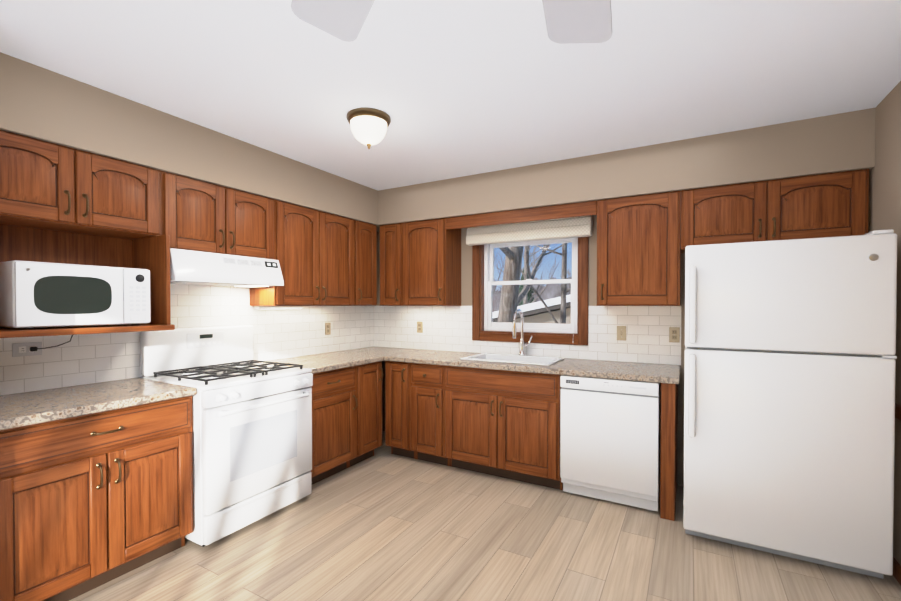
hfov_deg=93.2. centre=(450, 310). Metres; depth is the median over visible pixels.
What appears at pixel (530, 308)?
neighbouring house
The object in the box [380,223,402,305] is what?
upper cabinet
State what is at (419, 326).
electrical outlet
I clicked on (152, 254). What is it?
shelf
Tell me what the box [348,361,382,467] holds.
base cabinet
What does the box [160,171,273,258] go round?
upper cabinet
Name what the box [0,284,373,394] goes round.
backsplash
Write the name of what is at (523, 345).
faucet
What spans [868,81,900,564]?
wall
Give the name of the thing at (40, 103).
soffit
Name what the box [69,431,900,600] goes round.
floor
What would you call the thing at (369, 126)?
ceiling light fixture
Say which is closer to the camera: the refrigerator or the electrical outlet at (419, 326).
the refrigerator
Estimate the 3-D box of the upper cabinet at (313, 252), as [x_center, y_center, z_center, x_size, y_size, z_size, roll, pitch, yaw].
[-1.214,-0.440,3.622,0.353,0.795,0.863,0,1,29]
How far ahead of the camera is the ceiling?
2.04 m
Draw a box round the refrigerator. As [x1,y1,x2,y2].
[683,229,896,578]
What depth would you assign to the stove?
2.65 m
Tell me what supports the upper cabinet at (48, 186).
attached to the wall at (139, 377)
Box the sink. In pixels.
[460,353,564,365]
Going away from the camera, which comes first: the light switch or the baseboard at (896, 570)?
the baseboard at (896, 570)
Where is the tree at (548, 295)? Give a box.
[492,244,571,311]
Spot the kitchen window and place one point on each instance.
(485, 327)
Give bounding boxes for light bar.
[254,306,302,308]
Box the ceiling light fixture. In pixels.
[347,108,390,148]
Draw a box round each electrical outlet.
[12,335,72,356]
[325,323,330,334]
[417,321,422,332]
[669,327,679,342]
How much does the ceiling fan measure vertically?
0.850 m
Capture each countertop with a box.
[0,378,196,429]
[259,351,383,373]
[344,347,680,383]
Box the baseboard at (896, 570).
[893,556,900,584]
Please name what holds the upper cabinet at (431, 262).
attached to the wall at (466, 274)
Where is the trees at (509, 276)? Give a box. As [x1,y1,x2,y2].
[492,243,571,323]
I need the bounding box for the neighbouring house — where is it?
[492,294,570,323]
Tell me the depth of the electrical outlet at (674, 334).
3.22 m
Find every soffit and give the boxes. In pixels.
[0,52,379,231]
[378,108,875,224]
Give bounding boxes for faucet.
[512,309,532,354]
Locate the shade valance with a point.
(573, 227)
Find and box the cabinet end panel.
[660,383,677,520]
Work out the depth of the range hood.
2.74 m
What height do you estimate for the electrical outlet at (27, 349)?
0.121 m
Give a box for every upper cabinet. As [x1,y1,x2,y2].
[0,130,160,239]
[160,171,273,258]
[249,200,353,305]
[354,220,376,305]
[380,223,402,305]
[403,218,460,305]
[597,191,680,305]
[681,169,868,253]
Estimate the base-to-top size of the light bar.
0.028 m
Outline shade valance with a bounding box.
[466,215,592,245]
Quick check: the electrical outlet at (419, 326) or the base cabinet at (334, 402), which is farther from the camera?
the electrical outlet at (419, 326)
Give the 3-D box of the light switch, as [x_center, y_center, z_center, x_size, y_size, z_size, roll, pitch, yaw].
[1.366,0.181,3.401,0.070,0.115,0.017,0,1,29]
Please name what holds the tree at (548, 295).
on the snow
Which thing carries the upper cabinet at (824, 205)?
attached to the wall at (466, 274)
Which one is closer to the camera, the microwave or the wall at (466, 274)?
the microwave
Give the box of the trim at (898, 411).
[895,403,900,420]
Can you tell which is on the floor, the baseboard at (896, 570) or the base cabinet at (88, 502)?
the base cabinet at (88, 502)
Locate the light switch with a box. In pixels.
[617,326,625,340]
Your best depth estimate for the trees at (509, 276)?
8.75 m
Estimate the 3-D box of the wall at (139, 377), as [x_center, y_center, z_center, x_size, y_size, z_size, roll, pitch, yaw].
[-2.180,0.088,2.431,0.150,2.490,5.500,0,1,29]
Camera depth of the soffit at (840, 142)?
2.97 m
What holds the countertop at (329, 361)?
on the base cabinet at (369, 376)
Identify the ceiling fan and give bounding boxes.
[291,0,611,43]
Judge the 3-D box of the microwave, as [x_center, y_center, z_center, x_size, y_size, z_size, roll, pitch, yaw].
[-1.955,-0.073,2.210,0.396,0.312,0.551,0,1,29]
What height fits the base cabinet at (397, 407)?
0.870 m
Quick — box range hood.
[170,248,283,286]
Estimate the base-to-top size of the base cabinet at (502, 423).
0.870 m
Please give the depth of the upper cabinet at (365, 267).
4.05 m
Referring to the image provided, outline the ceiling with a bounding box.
[0,0,900,190]
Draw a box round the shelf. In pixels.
[0,224,174,337]
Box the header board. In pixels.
[446,201,596,229]
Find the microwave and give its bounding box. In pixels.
[0,260,150,329]
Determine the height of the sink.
0.207 m
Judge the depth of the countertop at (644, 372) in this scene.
3.20 m
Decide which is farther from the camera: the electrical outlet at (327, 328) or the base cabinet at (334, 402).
the electrical outlet at (327, 328)
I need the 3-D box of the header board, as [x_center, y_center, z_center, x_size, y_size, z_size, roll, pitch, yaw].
[0.534,-0.782,3.537,1.311,0.105,0.020,0,1,29]
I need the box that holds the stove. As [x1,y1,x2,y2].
[140,325,312,546]
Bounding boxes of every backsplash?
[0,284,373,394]
[374,306,680,364]
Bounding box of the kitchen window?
[472,237,588,344]
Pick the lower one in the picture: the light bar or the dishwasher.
the dishwasher
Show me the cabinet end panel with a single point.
(669, 439)
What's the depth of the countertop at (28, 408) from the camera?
2.07 m
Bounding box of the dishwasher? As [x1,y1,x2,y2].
[560,375,660,510]
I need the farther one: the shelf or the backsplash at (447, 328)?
the backsplash at (447, 328)
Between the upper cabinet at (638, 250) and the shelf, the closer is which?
the shelf
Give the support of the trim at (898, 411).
attached to the wall at (884, 209)
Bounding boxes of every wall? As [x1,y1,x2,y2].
[0,348,359,395]
[376,215,684,485]
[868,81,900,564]
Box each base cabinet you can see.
[0,396,192,600]
[311,366,356,484]
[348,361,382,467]
[385,361,415,458]
[410,363,449,465]
[445,366,562,489]
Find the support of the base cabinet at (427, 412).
on the floor

